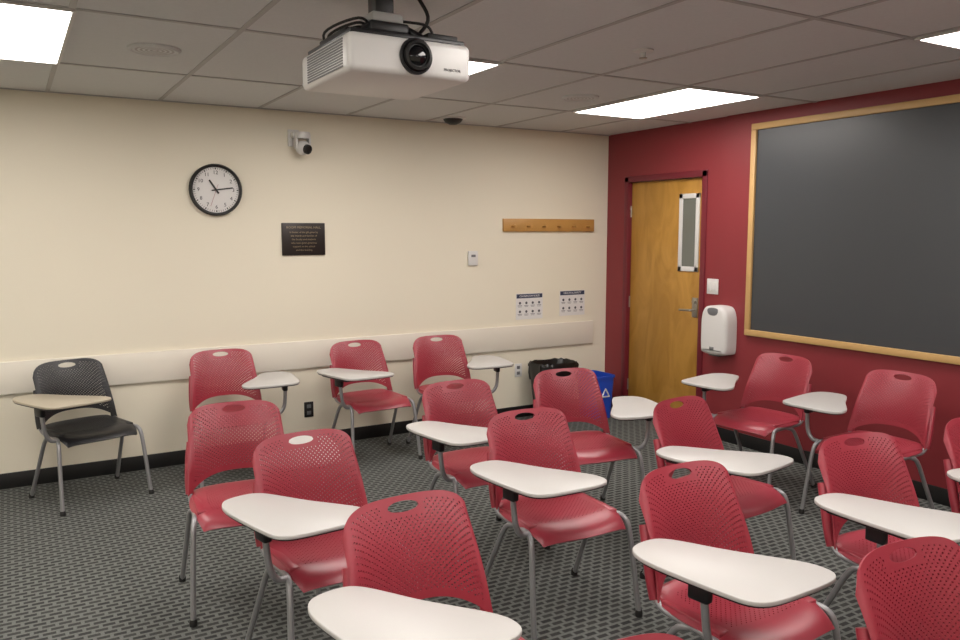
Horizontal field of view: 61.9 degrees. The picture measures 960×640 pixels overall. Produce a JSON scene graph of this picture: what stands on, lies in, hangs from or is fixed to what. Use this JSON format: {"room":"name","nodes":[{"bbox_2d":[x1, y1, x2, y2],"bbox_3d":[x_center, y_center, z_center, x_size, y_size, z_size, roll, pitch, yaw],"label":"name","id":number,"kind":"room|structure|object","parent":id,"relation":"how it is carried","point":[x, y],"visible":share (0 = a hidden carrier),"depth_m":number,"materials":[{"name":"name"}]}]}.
{"room":"classroom","nodes":[
{"label":"classroom","id":0,"kind":"room"},
{"bbox_2d":[0,89,608,473],"bbox_3d":[-2.184,-0.228,5.499,8.010,2.490,0.120,-4,7,-30],"label":"wall","id":1,"kind":"structure","parent":0,"point":[106,248],"depth_m":5.76,"materials":[{"name":"beige paint"}]},
{"bbox_2d":[189,164,241,215],"bbox_3d":[-1.829,-0.901,5.542,0.356,0.356,0.040,-4,7,-30],"label":"wall clock","id":2,"kind":"object","parent":1,"relation":"attached to","point":[214,189],"visible":1,"depth_m":5.54,"materials":[{"name":"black plastic"}]},
{"bbox_2d":[0,399,578,489],"bbox_3d":[-2.172,0.968,5.561,7.760,0.100,0.012,-4,7,-30],"label":"baseboard","id":3,"kind":"structure","parent":1,"relation":"attached to","point":[128,464],"depth_m":5.43,"materials":[{"name":"black rubber"}]},
{"bbox_2d":[0,320,592,394],"bbox_3d":[-2.239,0.318,5.444,7.600,0.207,0.022,-4,7,-30],"label":"chair rail","id":4,"kind":"object","parent":1,"relation":"attached to","point":[16,377],"visible":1,"depth_m":5.92,"materials":[{"name":"beige laminate"}]},
{"bbox_2d":[287,129,311,154],"bbox_3d":[-1.278,-1.278,5.752,0.164,0.187,0.170,-4,7,-30],"label":"security camera","id":5,"kind":"object","parent":1,"relation":"attached to","point":[302,147],"visible":1,"depth_m":5.71,"materials":[{"name":"grey plastic"}]},
{"bbox_2d":[281,223,324,254],"bbox_3d":[-1.301,-0.597,5.902,0.326,0.236,0.017,-4,7,-30],"label":"memorial plaque","id":6,"kind":"object","parent":1,"relation":"attached to","point":[297,238],"visible":1,"depth_m":5.89,"materials":[{"name":"brown metal"}]},
{"bbox_2d":[304,401,313,416],"bbox_3d":[-1.294,0.676,6.051,0.072,0.116,0.009,-4,7,-30],"label":"power outlet","id":7,"kind":"object","parent":1,"relation":"attached to","point":[308,406],"visible":1,"depth_m":6.05,"materials":[{"name":"black plastic"}]},
{"bbox_2d":[468,251,477,265],"bbox_3d":[-0.059,-0.513,6.645,0.090,0.120,0.022,-4,7,-30],"label":"thermostat","id":8,"kind":"object","parent":1,"relation":"attached to","point":[472,255],"visible":1,"depth_m":6.63,"materials":[{"name":"grey plastic"}]},
{"bbox_2d":[515,363,521,376],"bbox_3d":[0.334,0.438,6.990,0.072,0.116,0.009,-4,7,-30],"label":"power outlet","id":9,"kind":"object","parent":1,"relation":"attached to","point":[518,367],"visible":1,"depth_m":6.99,"materials":[{"name":"grey plastic"}]},
{"bbox_2d":[516,293,542,319],"bbox_3d":[0.432,-0.121,6.989,0.280,0.226,0.004,-4,7,-30],"label":"poster","id":10,"kind":"object","parent":1,"relation":"attached to","point":[528,305],"visible":1,"depth_m":6.99,"materials":[{"name":"white paper"}]},
{"bbox_2d":[503,219,593,231],"bbox_3d":[0.628,-0.827,6.983,0.970,0.110,0.080,-4,7,-30],"label":"coat rack","id":11,"kind":"object","parent":1,"relation":"attached to","point":[509,225],"visible":1,"depth_m":6.99,"materials":[{"name":"brown wood"}]},
{"bbox_2d":[559,290,584,315],"bbox_3d":[0.833,-0.156,7.223,0.280,0.226,0.004,-4,7,-30],"label":"poster","id":12,"kind":"object","parent":1,"relation":"attached to","point":[572,302],"visible":1,"depth_m":7.22,"materials":[{"name":"white paper"}]},
{"bbox_2d":[0,0,959,134],"bbox_3d":[-0.027,-1.115,1.718,8.010,0.100,8.580,-4,7,-30],"label":"ceiling","id":13,"kind":"structure","parent":0,"point":[495,30],"depth_m":3.97,"materials":[{"name":"tile"}]},
{"bbox_2d":[0,0,75,64],"bbox_3d":[-2.157,-1.251,3.470,0.649,0.012,1.162,-4,7,-30],"label":"ceiling light panel","id":14,"kind":"object","parent":13,"relation":"in","point":[28,32],"depth_m":3.46,"materials":[{"name":"white plastic"}]},
{"bbox_2d":[127,43,180,56],"bbox_3d":[-1.553,-1.287,3.819,0.240,0.016,0.240,-4,7,-30],"label":"ceiling speaker","id":15,"kind":"object","parent":13,"relation":"in","point":[147,49],"depth_m":3.79},
{"bbox_2d":[302,0,468,99],"bbox_3d":[-0.342,-1.015,2.857,0.458,0.353,0.507,-4,7,-30],"label":"ceiling projector","id":16,"kind":"object","parent":13,"relation":"hanging from","point":[381,56],"depth_m":2.75,"materials":[{"name":"white plastic"}]},
{"bbox_2d":[440,116,465,124],"bbox_3d":[-0.207,-1.524,6.132,0.200,0.052,0.200,-4,7,-30],"label":"sensor","id":17,"kind":"object","parent":13,"relation":"attached to","point":[451,120],"visible":1,"depth_m":6.08,"materials":[{"name":"black plastic"}]},
{"bbox_2d":[0,0,959,135],"bbox_3d":[-0.060,-1.060,1.704,7.787,0.005,8.380,-4,7,-30],"label":"grid","id":18,"kind":"object","parent":13,"relation":"attached to","point":[72,5],"visible":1,"depth_m":4.08,"materials":[{"name":"silver metal"}]},
{"bbox_2d":[469,59,501,75],"bbox_3d":[-0.459,-1.360,4.465,0.649,0.012,1.162,-4,7,-30],"label":"ceiling light panel","id":19,"kind":"object","parent":13,"relation":"in","point":[475,66],"depth_m":4.17,"materials":[{"name":"white plastic"}]},
{"bbox_2d":[562,94,598,101],"bbox_3d":[0.652,-1.438,5.190,0.240,0.016,0.240,-4,7,-30],"label":"ceiling speaker","id":20,"kind":"object","parent":13,"relation":"in","point":[574,97],"depth_m":5.16},
{"bbox_2d":[633,48,653,59],"bbox_3d":[0.785,-1.278,3.851,0.100,0.041,0.100,-4,7,-30],"label":"sprinkler","id":21,"kind":"object","parent":13,"relation":"attached to","point":[642,51],"visible":1,"depth_m":3.83,"materials":[{"name":"grey metal"}]},
{"bbox_2d":[572,87,762,118],"bbox_3d":[1.239,-1.470,5.459,0.649,0.012,1.162,-4,7,-30],"label":"ceiling light panel","id":22,"kind":"object","parent":13,"relation":"in","point":[685,98],"depth_m":5.39,"materials":[{"name":"white plastic"}]},
{"bbox_2d":[914,29,959,49],"bbox_3d":[2.534,-1.229,3.275,0.649,0.012,1.162,-4,7,-30],"label":"ceiling light panel","id":23,"kind":"object","parent":13,"relation":"in","point":[949,39],"depth_m":3.60,"materials":[{"name":"white plastic"}]},
{"bbox_2d":[0,408,959,639],"bbox_3d":[-0.027,1.450,2.000,8.010,0.080,8.580,-4,7,-30],"label":"floor","id":24,"kind":"structure","parent":0,"point":[109,568],"depth_m":3.99,"materials":[{"name":"carpet"}]},
{"bbox_2d":[12,358,153,516],"bbox_3d":[-2.406,0.686,4.825,0.667,0.820,0.679,6,8,41],"label":"chair","id":25,"kind":"object","parent":24,"relation":"on","point":[46,403],"visible":1,"depth_m":4.88,"materials":[{"name":"black plastic"}]},
{"bbox_2d":[184,348,298,487],"bbox_3d":[-1.562,0.635,5.290,0.679,0.820,0.667,-4,7,-31],"label":"chair","id":26,"kind":"object","parent":24,"relation":"on","point":[252,386],"visible":0.59,"depth_m":5.41,"materials":[{"name":"red plastic"}]},
{"bbox_2d":[179,400,340,627],"bbox_3d":[-0.977,0.824,3.578,0.679,0.820,0.667,-3,7,-25],"label":"chair","id":27,"kind":"object","parent":24,"relation":"on","point":[205,503],"visible":0.63,"depth_m":3.69,"materials":[{"name":"red plastic"}]},
{"bbox_2d":[222,429,413,639],"bbox_3d":[-0.588,0.891,2.970,0.679,0.820,0.667,-4,8,-35],"label":"chair","id":28,"kind":"object","parent":24,"relation":"on","point":[299,537],"visible":0.8,"depth_m":2.99,"materials":[{"name":"red plastic"}]},
{"bbox_2d":[317,340,422,458],"bbox_3d":[-0.803,0.592,5.682,0.679,0.820,0.667,-4,8,-34],"label":"chair","id":29,"kind":"object","parent":24,"relation":"on","point":[340,374],"visible":0.99,"depth_m":5.75,"materials":[{"name":"red plastic"}]},
{"bbox_2d":[308,490,524,639],"bbox_3d":[-0.113,0.977,2.186,0.679,0.820,0.667,-4,8,-33],"label":"chair","id":30,"kind":"object","parent":24,"relation":"on","point":[372,603],"visible":1,"depth_m":2.34,"materials":[{"name":"red plastic"}]},
{"bbox_2d":[406,335,513,455],"bbox_3d":[-0.139,0.554,6.026,0.679,0.820,0.667,-3,7,-27],"label":"chair","id":31,"kind":"object","parent":24,"relation":"on","point":[424,366],"visible":0.69,"depth_m":6.16,"materials":[{"name":"red plastic"}]},
{"bbox_2d":[406,379,549,568],"bbox_3d":[-0.031,0.769,4.078,0.679,0.820,0.667,-4,7,-30],"label":"chair","id":32,"kind":"object","parent":24,"relation":"on","point":[437,431],"visible":0.73,"depth_m":4.19,"materials":[{"name":"red plastic"}]},
{"bbox_2d":[528,358,578,415],"bbox_3d":[0.633,0.608,6.934,0.400,0.514,0.289,-4,7,-30],"label":"trash bin","id":33,"kind":"object","parent":24,"relation":"on","point":[535,366],"visible":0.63,"depth_m":6.85,"materials":[{"name":"black plastic"}]},
{"bbox_2d":[470,407,642,639],"bbox_3d":[0.297,0.847,3.365,0.679,0.820,0.667,-3,7,-28],"label":"chair","id":34,"kind":"object","parent":24,"relation":"on","point":[543,502],"visible":1,"depth_m":3.38,"materials":[{"name":"red plastic"}]},
{"bbox_2d":[533,368,657,523],"bbox_3d":[0.669,0.724,4.489,0.679,0.820,0.667,-3,7,-22],"label":"chair","id":35,"kind":"object","parent":24,"relation":"on","point":[591,446],"visible":0.77,"depth_m":4.62,"materials":[{"name":"red plastic"}]},
{"bbox_2d":[578,370,614,417],"bbox_3d":[1.018,0.660,7.075,0.223,0.380,0.318,-4,7,-30],"label":"recycling bin","id":36,"kind":"object","parent":24,"relation":"on","point":[605,380],"visible":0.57,"depth_m":6.97,"materials":[{"name":"blue plastic"}]},
{"bbox_2d":[618,633,682,639],"bbox_3d":[0.350,1.075,1.292,0.679,0.820,0.667,-4,7,-30],"label":"chair","id":37,"kind":"object","parent":24,"relation":"on","point":[650,636],"visible":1,"depth_m":1.61,"materials":[{"name":"red plastic"}]},
{"bbox_2d":[639,396,795,578],"bbox_3d":[1.099,0.818,3.633,0.679,0.820,0.667,-5,8,-38],"label":"chair","id":38,"kind":"object","parent":24,"relation":"on","point":[681,431],"visible":0.66,"depth_m":3.70,"materials":[{"name":"red plastic"}]},
{"bbox_2d":[632,460,840,639],"bbox_3d":[0.799,0.941,2.512,0.679,0.820,0.667,-4,7,-30],"label":"chair","id":39,"kind":"object","parent":24,"relation":"on","point":[716,592],"visible":1,"depth_m":2.48,"materials":[{"name":"red plastic"}]},
{"bbox_2d":[681,353,816,487],"bbox_3d":[1.715,0.649,5.167,0.667,0.820,0.679,-4,8,-34],"label":"chair","id":40,"kind":"object","parent":24,"relation":"on","point":[792,379],"visible":0.93,"depth_m":5.17,"materials":[{"name":"red plastic"}]},
{"bbox_2d":[783,369,936,513],"bbox_3d":[2.132,0.720,4.525,0.667,0.820,0.679,-4,7,-32],"label":"chair","id":41,"kind":"object","parent":24,"relation":"on","point":[918,417],"visible":0.65,"depth_m":4.56,"materials":[{"name":"red plastic"}]},
{"bbox_2d":[814,432,959,607],"bbox_3d":[1.547,0.897,2.914,0.679,0.820,0.667,-2,7,-21],"label":"chair","id":42,"kind":"object","parent":24,"relation":"on","point":[848,491],"visible":0.61,"depth_m":3.03,"materials":[{"name":"red plastic"}]},
{"bbox_2d":[855,536,959,639],"bbox_3d":[1.179,1.019,1.806,0.679,0.820,0.667,-3,7,-26],"label":"chair","id":43,"kind":"object","parent":24,"relation":"on","point":[910,599],"visible":1,"depth_m":2.05,"materials":[{"name":"red plastic"}]},
{"bbox_2d":[943,417,959,513],"bbox_3d":[2.210,0.863,3.223,0.679,0.820,0.667,-2,7,-20],"label":"chair","id":44,"kind":"object","parent":24,"relation":"on","point":[951,440],"visible":0.9,"depth_m":3.37,"materials":[{"name":"red plastic"}]},
{"bbox_2d":[717,79,959,489],"bbox_3d":[3.704,0.022,3.231,0.160,2.490,6.970,-4,7,-30],"label":"wall","id":45,"kind":"structure","parent":0,"point":[834,370],"depth_m":5.49,"materials":[{"name":"paint"}]},
{"bbox_2d":[621,170,707,396],"bbox_3d":[1.586,-0.179,6.814,0.132,2.105,0.973,-4,7,-30],"label":"door frame","id":46,"kind":"structure","parent":45,"relation":"attached to","point":[703,174],"depth_m":6.99,"materials":[{"name":"red"}]},
{"bbox_2d":[627,178,701,407],"bbox_3d":[1.549,-0.155,6.803,0.109,2.040,0.875,-4,7,-30],"label":"door","id":47,"kind":"structure","parent":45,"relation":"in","point":[666,215],"depth_m":6.79,"materials":[{"name":"brown wood"}]},
{"bbox_2d":[605,117,726,413],"bbox_3d":[1.586,-0.373,6.824,0.140,2.490,1.410,-4,7,-30],"label":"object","id":48,"kind":"structure","parent":45,"relation":"in","point":[698,145],"depth_m":6.68,"materials":[{"name":"red paint"}]},
{"bbox_2d":[707,279,718,294],"bbox_3d":[1.825,-0.263,6.277,0.013,0.120,0.116,-4,7,-30],"label":"light switch","id":49,"kind":"object","parent":45,"relation":"attached to","point":[712,284],"visible":1,"depth_m":6.27,"materials":[{"name":"grey plastic"}]},
{"bbox_2d":[701,305,736,356],"bbox_3d":[1.827,0.082,6.154,0.129,0.388,0.263,-4,7,-30],"label":"paper towel dispenser","id":50,"kind":"object","parent":45,"relation":"attached to","point":[719,322],"visible":1,"depth_m":6.08,"materials":[{"name":"grey plastic"}]},
{"bbox_2d":[611,397,959,506],"bbox_3d":[3.284,1.148,3.921,0.032,0.100,8.367,-4,7,-30],"label":"baseboard","id":51,"kind":"structure","parent":45,"relation":"attached to","point":[939,495],"depth_m":5.71,"materials":[{"name":"black rubber"}]},
{"bbox_2d":[744,94,959,364],"bbox_3d":[2.974,-0.473,4.232,0.030,1.545,3.900,-4,7,-30],"label":"blackboard","id":52,"kind":"object","parent":45,"relation":"attached to","point":[853,241],"visible":1,"depth_m":5.14,"materials":[{"name":"stone"}]}
]}

